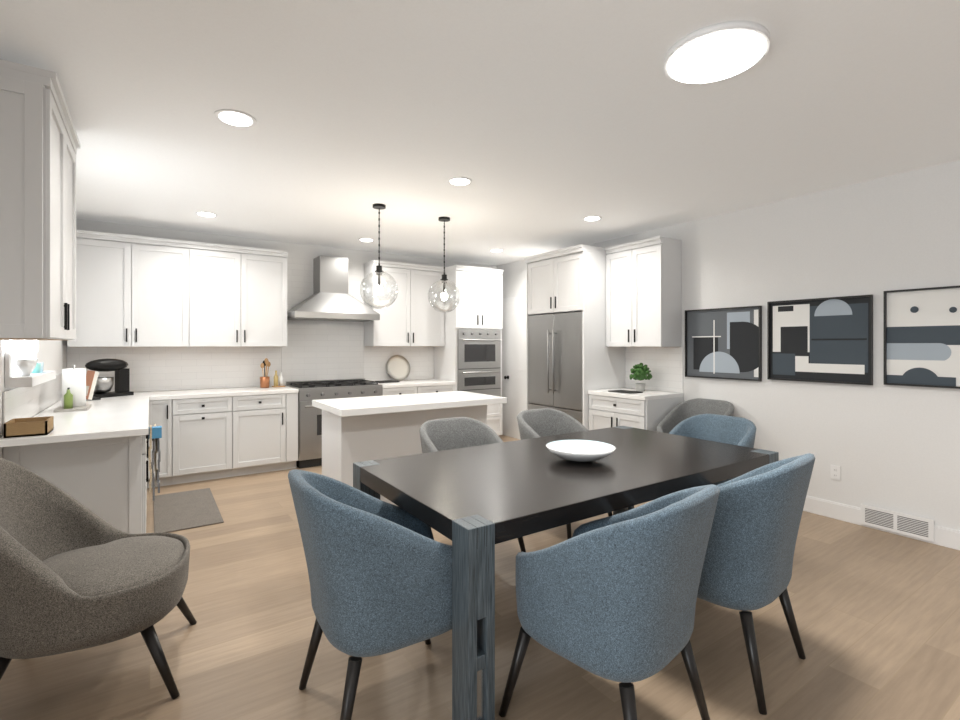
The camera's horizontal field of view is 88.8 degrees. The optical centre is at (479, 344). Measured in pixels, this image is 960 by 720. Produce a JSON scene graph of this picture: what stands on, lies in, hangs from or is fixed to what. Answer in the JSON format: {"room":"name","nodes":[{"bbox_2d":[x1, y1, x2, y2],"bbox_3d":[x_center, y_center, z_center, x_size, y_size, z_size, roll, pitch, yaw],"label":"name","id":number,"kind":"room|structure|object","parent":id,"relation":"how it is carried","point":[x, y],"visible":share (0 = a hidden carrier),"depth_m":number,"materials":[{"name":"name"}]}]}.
{"room":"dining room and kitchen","nodes":[
{"label":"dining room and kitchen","id":0,"kind":"room"},
{"bbox_2d":[0,340,66,457],"bbox_3d":[-2.712,0.070,2.634,0.150,2.740,5.600,0,0,-34],"label":"wall","id":1,"kind":"structure","parent":0,"point":[52,355],"depth_m":4.02,"materials":[{"name":"paint"}]},
{"bbox_2d":[5,340,55,387],"bbox_3d":[-2.961,-0.315,3.250,0.120,1.130,0.880,0,0,-34],"label":"window","id":2,"kind":"structure","parent":1,"relation":"in","point":[21,349],"depth_m":3.04,"materials":[{"name":"white"}]},
{"bbox_2d":[12,359,37,375],"bbox_3d":[-2.809,0.139,3.027,0.112,0.100,0.246,0,0,-34],"label":"bowl","id":3,"kind":"object","parent":2,"relation":"on","point":[24,367],"visible":1,"depth_m":2.97,"materials":[{"name":"white ceramic"}]},
{"bbox_2d":[31,362,47,373],"bbox_3d":[-2.998,0.154,3.309,0.083,0.070,0.280,0,0,-34],"label":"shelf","id":4,"kind":"object","parent":2,"relation":"on","point":[38,369],"visible":0.62,"depth_m":3.26,"materials":[{"name":"teal"}]},
{"bbox_2d":[3,373,61,433],"bbox_3d":[-3.468,0.390,3.901,0.008,0.239,2.627,0,0,-34],"label":"backsplash","id":5,"kind":"structure","parent":1,"relation":"attached to","point":[24,402],"depth_m":3.43,"materials":[{"name":"tile"}]},
{"bbox_2d":[0,59,79,339],"bbox_3d":[-2.317,-0.629,2.498,0.348,1.202,0.967,0,0,-34],"label":"upper cabinet","id":6,"kind":"object","parent":1,"relation":"attached to","point":[39,142],"visible":1,"depth_m":2.16,"materials":[{"name":"white paint"}]},
{"bbox_2d":[76,219,496,391],"bbox_3d":[-2.072,0.070,6.533,5.570,2.740,0.150,0,0,-34],"label":"wall","id":7,"kind":"structure","parent":0,"point":[315,251],"depth_m":6.07,"materials":[{"name":"paint"}]},
{"bbox_2d":[67,230,198,346],"bbox_3d":[-3.637,-0.535,5.175,1.076,1.109,0.348,0,0,-34],"label":"upper cabinet","id":8,"kind":"object","parent":7,"relation":"attached to","point":[136,291],"depth_m":5.03,"materials":[{"name":"white paint"}]},
{"bbox_2d":[199,242,287,346],"bbox_3d":[-2.847,-0.535,5.708,1.076,1.109,0.348,0,0,-34],"label":"upper cabinet","id":9,"kind":"object","parent":7,"relation":"attached to","point":[243,293],"depth_m":5.58,"materials":[{"name":"white paint"}]},
{"bbox_2d":[67,256,433,391],"bbox_3d":[-2.453,-0.305,6.178,4.238,1.629,0.008,0,0,-34],"label":"backsplash","id":10,"kind":"structure","parent":7,"relation":"attached to","point":[323,350],"depth_m":6.21,"materials":[{"name":"tile"}]},
{"bbox_2d":[287,255,379,321],"bbox_3d":[-1.875,-0.718,6.222,1.050,0.804,0.560,0,0,-34],"label":"range hood","id":11,"kind":"object","parent":7,"relation":"attached to","point":[330,299],"visible":0.9,"depth_m":6.15,"materials":[{"name":"silver metal"}]},
{"bbox_2d":[364,260,444,346],"bbox_3d":[-1.050,-0.549,6.908,1.085,1.142,0.368,0,0,-34],"label":"upper cabinet","id":12,"kind":"object","parent":7,"relation":"attached to","point":[410,316],"visible":0.92,"depth_m":6.74,"materials":[{"name":"white paint"}]},
{"bbox_2d":[0,435,959,719],"bbox_3d":[-0.226,1.500,2.320,7.620,0.120,9.300,0,0,-34],"label":"floor","id":13,"kind":"structure","parent":0,"point":[876,613],"depth_m":2.27,"materials":[{"name":"brown wood"}]},
{"bbox_2d":[3,435,147,533],"bbox_3d":[-2.605,0.995,3.220,0.678,0.890,0.532,0,0,-34],"label":"base cabinet","id":14,"kind":"object","parent":13,"relation":"on","point":[94,458],"depth_m":3.07,"materials":[{"name":"white paint"}]},
{"bbox_2d":[0,395,147,446],"bbox_3d":[-2.935,0.530,3.732,0.682,0.040,2.230,0,0,-34],"label":"countertop","id":15,"kind":"structure","parent":14,"relation":"on","point":[105,418],"depth_m":3.18,"materials":[{"name":"white stone"}]},
{"bbox_2d":[4,416,53,437],"bbox_3d":[-2.586,0.469,2.815,0.180,0.080,0.220,0,0,-34],"label":"woven basket","id":16,"kind":"object","parent":15,"relation":"on","point":[26,427],"visible":1,"depth_m":2.74,"materials":[{"name":"brown wood"}]},
{"bbox_2d":[53,365,90,412],"bbox_3d":[-3.222,0.334,3.882,0.200,0.350,0.320,0,0,-34],"label":"paper towel holder","id":17,"kind":"object","parent":15,"relation":"on","point":[73,388],"visible":1,"depth_m":3.85,"materials":[{"name":"grey paper"}]},
{"bbox_2d":[86,370,100,399],"bbox_3d":[-3.629,0.374,4.568,0.204,0.269,0.103,0,0,36],"label":"cookbook stand","id":18,"kind":"object","parent":15,"relation":"on","point":[91,378],"visible":0.73,"depth_m":4.52,"materials":[{"name":"white"}]},
{"bbox_2d":[148,424,161,500],"bbox_3d":[-2.201,0.790,3.319,0.074,0.500,0.205,0,0,-34],"label":"hanging towels","id":19,"kind":"object","parent":15,"relation":"hanging from","point":[155,433],"visible":1,"depth_m":3.27,"materials":[{"name":"blue fabric"}]},
{"bbox_2d":[0,458,196,699],"bbox_3d":[-1.704,0.962,2.116,0.866,0.969,0.728,0,0,-34],"label":"accent chair","id":20,"kind":"object","parent":13,"relation":"on","point":[75,575],"visible":1,"depth_m":2.00,"materials":[{"name":"fabric"}]},
{"bbox_2d":[148,399,155,487],"bbox_3d":[-3.370,0.995,4.390,0.717,0.890,0.712,0,0,-34],"label":"base cabinet","id":21,"kind":"object","parent":13,"relation":"on","point":[151,406],"depth_m":4.87,"materials":[{"name":"white paint"}]},
{"bbox_2d":[152,399,179,486],"bbox_3d":[-3.352,0.995,5.167,0.283,0.890,0.680,0,0,-34],"label":"base cabinet","id":22,"kind":"object","parent":13,"relation":"on","point":[167,410],"depth_m":4.96,"materials":[{"name":"white paint"}]},
{"bbox_2d":[153,488,223,532],"bbox_3d":[-2.585,1.434,4.306,0.470,0.010,1.130,0,0,-34],"label":"kitchen mat","id":23,"kind":"object","parent":13,"relation":"on","point":[178,511],"visible":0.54,"depth_m":4.21,"materials":[{"name":"grey fabric"}]},
{"bbox_2d":[180,395,239,483],"bbox_3d":[-3.060,0.995,5.389,0.651,0.890,0.638,0,0,-34],"label":"base cabinet","id":24,"kind":"object","parent":13,"relation":"on","point":[209,424],"depth_m":5.17,"materials":[{"name":"white paint"}]},
{"bbox_2d":[101,387,298,398],"bbox_3d":[-3.148,0.530,5.317,2.123,0.040,0.637,0,0,-34],"label":"countertop","id":25,"kind":"structure","parent":24,"relation":"on","point":[242,390],"depth_m":5.30,"materials":[{"name":"white stone"}]},
{"bbox_2d":[85,359,133,397],"bbox_3d":[-3.692,0.322,4.857,0.216,0.375,0.375,0,0,26],"label":"stand mixer","id":26,"kind":"object","parent":25,"relation":"on","point":[103,386],"visible":0.79,"depth_m":4.83,"materials":[{"name":"black metal"}]},
{"bbox_2d":[260,358,270,387],"bbox_3d":[-2.562,0.333,5.848,0.122,0.353,0.113,0,0,-34],"label":"utensil crock","id":27,"kind":"object","parent":25,"relation":"on","point":[264,380],"visible":1,"depth_m":5.82,"materials":[{"name":"orange metal"}]},
{"bbox_2d":[272,370,284,386],"bbox_3d":[-2.453,0.409,5.966,0.135,0.200,0.105,0,0,-34],"label":"oil bottles","id":28,"kind":"object","parent":25,"relation":"on","point":[276,381],"visible":1,"depth_m":5.93,"materials":[{"name":"brown"}]},
{"bbox_2d":[240,391,287,475],"bbox_3d":[-2.639,0.995,5.673,0.612,0.890,0.638,0,0,-34],"label":"base cabinet","id":29,"kind":"object","parent":13,"relation":"on","point":[263,418],"depth_m":5.46,"materials":[{"name":"white paint"}]},
{"bbox_2d":[286,378,382,467],"bbox_3d":[-1.817,0.950,6.164,1.020,0.980,0.707,0,0,-34],"label":"range","id":30,"kind":"object","parent":13,"relation":"on","point":[309,435],"visible":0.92,"depth_m":5.77,"materials":[{"name":"silver metal"}]},
{"bbox_2d":[288,469,451,719],"bbox_3d":[-0.393,0.968,1.983,0.694,0.952,0.610,0,0,-34],"label":"chair","id":31,"kind":"object","parent":13,"relation":"on","point":[380,575],"visible":0.88,"depth_m":1.70,"materials":[{"name":"blue fabric"}]},
{"bbox_2d":[382,387,423,395],"bbox_3d":[-1.189,0.995,6.651,0.557,0.890,0.638,0,0,-34],"label":"base cabinet","id":32,"kind":"object","parent":13,"relation":"on","point":[386,390],"depth_m":6.39,"materials":[{"name":"white paint"}]},
{"bbox_2d":[375,379,451,386],"bbox_3d":[-0.965,0.530,6.790,1.083,0.040,0.637,0,0,-34],"label":"countertop","id":33,"kind":"structure","parent":32,"relation":"on","point":[403,383],"depth_m":6.56,"materials":[{"name":"white stone"}]},
{"bbox_2d":[376,380,399,382],"bbox_3d":[-1.268,0.500,6.708,0.280,0.018,0.180,0,0,-34],"label":"slate board","id":34,"kind":"object","parent":33,"relation":"on","point":[387,381],"visible":0.86,"depth_m":6.64,"materials":[{"name":"black stone"}]},
{"bbox_2d":[386,355,409,380],"bbox_3d":[-1.161,0.324,6.961,0.370,0.362,0.087,0,0,-34],"label":"decorative platter","id":35,"kind":"object","parent":33,"relation":"on","point":[397,367],"visible":0.96,"depth_m":6.95,"materials":[{"name":"white ceramic"}]},
{"bbox_2d":[322,407,486,505],"bbox_3d":[-0.707,1.002,4.754,1.488,0.875,0.594,0,0,-34],"label":"kitchen island","id":36,"kind":"object","parent":13,"relation":"on","point":[358,429],"depth_m":4.31,"materials":[{"name":"white paint"}]},
{"bbox_2d":[312,391,506,418],"bbox_3d":[-0.648,0.537,4.653,1.630,0.055,0.840,0,0,-34],"label":"island countertop","id":37,"kind":"structure","parent":36,"relation":"on","point":[371,405],"depth_m":4.42,"materials":[{"name":"white stone"}]},
{"bbox_2d":[424,383,455,392],"bbox_3d":[-0.792,0.995,6.919,0.650,0.890,0.638,0,0,-34],"label":"base cabinet","id":38,"kind":"object","parent":13,"relation":"on","point":[428,387],"depth_m":6.69,"materials":[{"name":"white paint"}]},
{"bbox_2d":[434,265,502,435],"bbox_3d":[-0.160,0.160,7.305,0.815,2.560,0.704,0,0,-34],"label":"tall cabinet","id":39,"kind":"object","parent":13,"relation":"on","point":[468,357],"visible":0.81,"depth_m":7.05,"materials":[{"name":"white paint"}]},
{"bbox_2d":[419,417,525,551],"bbox_3d":[-0.073,0.995,3.403,0.590,0.897,0.672,0,0,-34],"label":"dining chair","id":40,"kind":"object","parent":13,"relation":"on","point":[443,434],"visible":0.1,"depth_m":3.62,"materials":[{"name":"grey fabric"}]},
{"bbox_2d":[528,312,582,424],"bbox_3d":[1.124,0.532,6.057,0.702,1.815,0.955,0,0,-34],"label":"refrigerator","id":41,"kind":"object","parent":13,"relation":"on","point":[555,361],"visible":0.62,"depth_m":5.82,"materials":[{"name":"silver metal"}]},
{"bbox_2d":[517,408,612,538],"bbox_3d":[0.658,0.995,3.918,0.591,0.897,0.677,0,0,-34],"label":"dining chair","id":42,"kind":"object","parent":13,"relation":"on","point":[537,423],"visible":0.17,"depth_m":4.14,"materials":[{"name":"grey fabric"}]},
{"bbox_2d":[353,426,778,719],"bbox_3d":[0.555,1.044,2.835,2.232,0.791,1.182,0,0,-34],"label":"dining table","id":43,"kind":"object","parent":13,"relation":"on","point":[474,504],"visible":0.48,"depth_m":2.25,"materials":[{"name":"black wood"}]},
{"bbox_2d":[546,440,615,461],"bbox_3d":[0.568,0.610,2.771,0.390,0.077,0.390,0,0,-34],"label":"bowl","id":44,"kind":"object","parent":43,"relation":"on","point":[581,450],"visible":1,"depth_m":2.85,"materials":[{"name":"white ceramic"}]},
{"bbox_2d":[524,244,624,429],"bbox_3d":[1.149,0.160,6.074,0.738,2.560,1.015,0,0,-34],"label":"cabinet","id":45,"kind":"object","parent":13,"relation":"on","point":[569,279],"visible":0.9,"depth_m":5.66,"materials":[{"name":"white paint"}]},
{"bbox_2d":[499,484,719,719],"bbox_3d":[0.491,0.968,1.861,0.643,0.952,0.735,0,0,-34],"label":"dining chair","id":46,"kind":"object","parent":13,"relation":"on","point":[613,598],"visible":1,"depth_m":1.58,"materials":[{"name":"blue fabric"}]},
{"bbox_2d":[588,388,683,431],"bbox_3d":[1.688,0.975,5.351,0.652,0.930,0.765,0,0,-34],"label":"base cabinet","id":47,"kind":"object","parent":13,"relation":"on","point":[650,410],"visible":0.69,"depth_m":5.10,"materials":[{"name":"white paint"}]},
{"bbox_2d":[608,390,642,393],"bbox_3d":[1.569,0.504,5.292,0.200,0.010,0.300,0,0,-34],"label":"tablet","id":48,"kind":"object","parent":47,"relation":"on","point":[626,391],"visible":1,"depth_m":5.26,"materials":[{"name":"black"}]},
{"bbox_2d":[629,363,651,390],"bbox_3d":[1.777,0.352,5.420,0.252,0.314,0.244,0,0,-34],"label":"potted plant","id":49,"kind":"object","parent":47,"relation":"on","point":[640,371],"visible":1,"depth_m":5.38,"materials":[{"name":"green plant"}]},
{"bbox_2d":[657,398,734,433],"bbox_3d":[2.080,0.995,4.756,0.667,0.897,0.589,0,0,-34],"label":"dining chair","id":50,"kind":"object","parent":13,"relation":"on","point":[675,416],"visible":0.23,"depth_m":4.95,"materials":[{"name":"grey fabric"}]},
{"bbox_2d":[669,414,755,484],"bbox_3d":[1.648,0.995,3.623,0.672,0.897,0.590,0,0,-34],"label":"chair","id":51,"kind":"object","parent":13,"relation":"on","point":[738,431],"visible":0.21,"depth_m":3.79,"materials":[{"name":"blue fabric"}]},
{"bbox_2d":[697,453,814,714],"bbox_3d":[1.121,0.958,2.289,0.629,0.972,0.726,0,0,-34],"label":"dining chair","id":52,"kind":"object","parent":13,"relation":"on","point":[748,563],"visible":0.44,"depth_m":1.98,"materials":[{"name":"blue fabric"}]},
{"bbox_2d":[0,0,959,265],"bbox_3d":[-0.226,-1.360,2.320,7.620,0.120,9.300,0,0,-34],"label":"ceiling","id":53,"kind":"structure","parent":0,"point":[544,126],"depth_m":2.74,"materials":[{"name":"paint"}]},
{"bbox_2d":[196,211,217,216],"bbox_3d":[-2.714,-1.295,4.864,0.192,0.008,0.192,0,0,-34],"label":"recessed light","id":54,"kind":"object","parent":53,"relation":"in","point":[205,214],"visible":0.98,"depth_m":4.85,"materials":[{"name":"white plastic"}]},
{"bbox_2d":[214,109,256,127],"bbox_3d":[-1.399,-1.295,2.808,0.218,0.008,0.218,0,0,-34],"label":"recessed light","id":55,"kind":"object","parent":53,"relation":"in","point":[235,118],"visible":1,"depth_m":2.79,"materials":[{"name":"white plastic"}]},
{"bbox_2d":[358,238,373,241],"bbox_3d":[-1.403,-1.295,6.050,0.192,0.008,0.192,0,0,-34],"label":"recessed light","id":56,"kind":"object","parent":53,"relation":"in","point":[366,239],"visible":0.96,"depth_m":6.02,"materials":[{"name":"white plastic"}]},
{"bbox_2d":[360,203,397,308],"bbox_3d":[-0.937,-0.817,4.555,0.350,0.964,0.350,0,0,-34],"label":"pendant light","id":57,"kind":"object","parent":53,"relation":"hanging from","point":[379,272],"visible":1,"depth_m":4.54,"materials":[{"name":"clear glass"}]},
{"bbox_2d":[428,216,460,312],"bbox_3d":[-0.365,-0.816,5.013,0.336,0.967,0.336,0,0,-34],"label":"pendant light","id":58,"kind":"object","parent":53,"relation":"hanging from","point":[444,280],"visible":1,"depth_m":4.99,"materials":[{"name":"clear glass"}]},
{"bbox_2d":[448,177,471,185],"bbox_3d":[-0.160,-1.295,3.885,0.192,0.008,0.192,0,0,-34],"label":"recessed light","id":59,"kind":"object","parent":53,"relation":"in","point":[459,181],"visible":1,"depth_m":3.87,"materials":[{"name":"white plastic"}]},
{"bbox_2d":[490,249,503,251],"bbox_3d":[0.227,-1.295,6.727,0.192,0.008,0.192,0,0,-34],"label":"recessed light","id":60,"kind":"object","parent":53,"relation":"in","point":[496,250],"visible":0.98,"depth_m":6.69,"materials":[{"name":"white plastic"}]},
{"bbox_2d":[583,216,601,220],"bbox_3d":[1.149,-1.295,5.021,0.192,0.008,0.192,0,0,-34],"label":"recessed light","id":61,"kind":"object","parent":53,"relation":"in","point":[591,218],"visible":0.98,"depth_m":5.00,"materials":[{"name":"white plastic"}]},
{"bbox_2d":[664,21,769,83],"bbox_3d":[1.042,-1.282,2.175,0.424,0.036,0.424,0,0,-34],"label":"recessed light","id":62,"kind":"object","parent":53,"relation":"in","point":[717,52],"visible":1,"depth_m":2.12,"materials":[{"name":"white plastic"}]},
{"bbox_2d":[497,160,959,530],"bbox_3d":[2.843,0.070,4.360,0.150,2.740,9.250,0,0,-34],"label":"wall","id":63,"kind":"structure","parent":0,"point":[896,448],"depth_m":4.00,"materials":[{"name":"paint"}]},
{"bbox_2d":[502,296,525,439],"bbox_3d":[0.595,0.347,7.457,0.110,2.185,0.950,0,0,-34],"label":"pantry door","id":64,"kind":"structure","parent":63,"relation":"in","point":[514,351],"depth_m":7.60,"materials":[{"name":"white"}]},
{"bbox_2d":[605,236,680,346],"bbox_3d":[1.796,-0.549,5.445,0.368,1.142,0.740,0,0,-34],"label":"upper cabinet","id":65,"kind":"object","parent":63,"relation":"attached to","point":[643,293],"visible":1,"depth_m":5.23,"materials":[{"name":"white paint"}]},
{"bbox_2d":[625,347,682,392],"bbox_3d":[1.951,0.267,5.538,0.008,0.485,0.760,0,0,-34],"label":"backsplash","id":66,"kind":"structure","parent":63,"relation":"attached to","point":[664,365],"depth_m":5.47,"materials":[{"name":"tile"}]},
{"bbox_2d":[685,306,761,380],"bbox_3d":[2.390,-0.015,4.863,0.034,0.700,0.770,0,0,-34],"label":"wall art","id":67,"kind":"object","parent":63,"relation":"attached to","point":[723,343],"visible":0.92,"depth_m":4.83,"materials":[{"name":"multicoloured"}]},
{"bbox_2d":[767,295,872,384],"bbox_3d":[2.860,-0.040,4.167,0.034,0.710,0.780,0,0,-34],"label":"wall art","id":68,"kind":"object","parent":63,"relation":"attached to","point":[827,340],"visible":0.98,"depth_m":4.13,"materials":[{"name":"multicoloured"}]},
{"bbox_2d":[830,465,840,479],"bbox_3d":[2.946,1.058,4.062,0.008,0.115,0.070,0,0,-34],"label":"wall outlet","id":69,"kind":"object","parent":63,"relation":"attached to","point":[835,472],"visible":1,"depth_m":4.06,"materials":[{"name":"white plastic"}]},
{"bbox_2d":[803,495,959,549],"bbox_3d":[3.766,1.371,2.842,0.015,0.137,5.700,0,0,-34],"label":"baseboard","id":70,"kind":"structure","parent":63,"relation":"attached to","point":[947,537],"depth_m":3.96,"materials":[{"name":"white wood"}]},
{"bbox_2d":[860,504,933,541],"bbox_3d":[3.155,1.343,3.721,0.013,0.157,0.440,0,0,-34],"label":"air vent","id":71,"kind":"object","parent":63,"relation":"attached to","point":[903,523],"visible":1,"depth_m":3.71,"materials":[{"name":"white metal"}]},
{"bbox_2d":[884,286,959,388],"bbox_3d":[3.338,-0.055,3.458,0.034,0.720,0.780,0,0,-34],"label":"wall art","id":72,"kind":"object","parent":63,"relation":"attached to","point":[921,337],"visible":1,"depth_m":3.59,"materials":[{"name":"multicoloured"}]}
]}

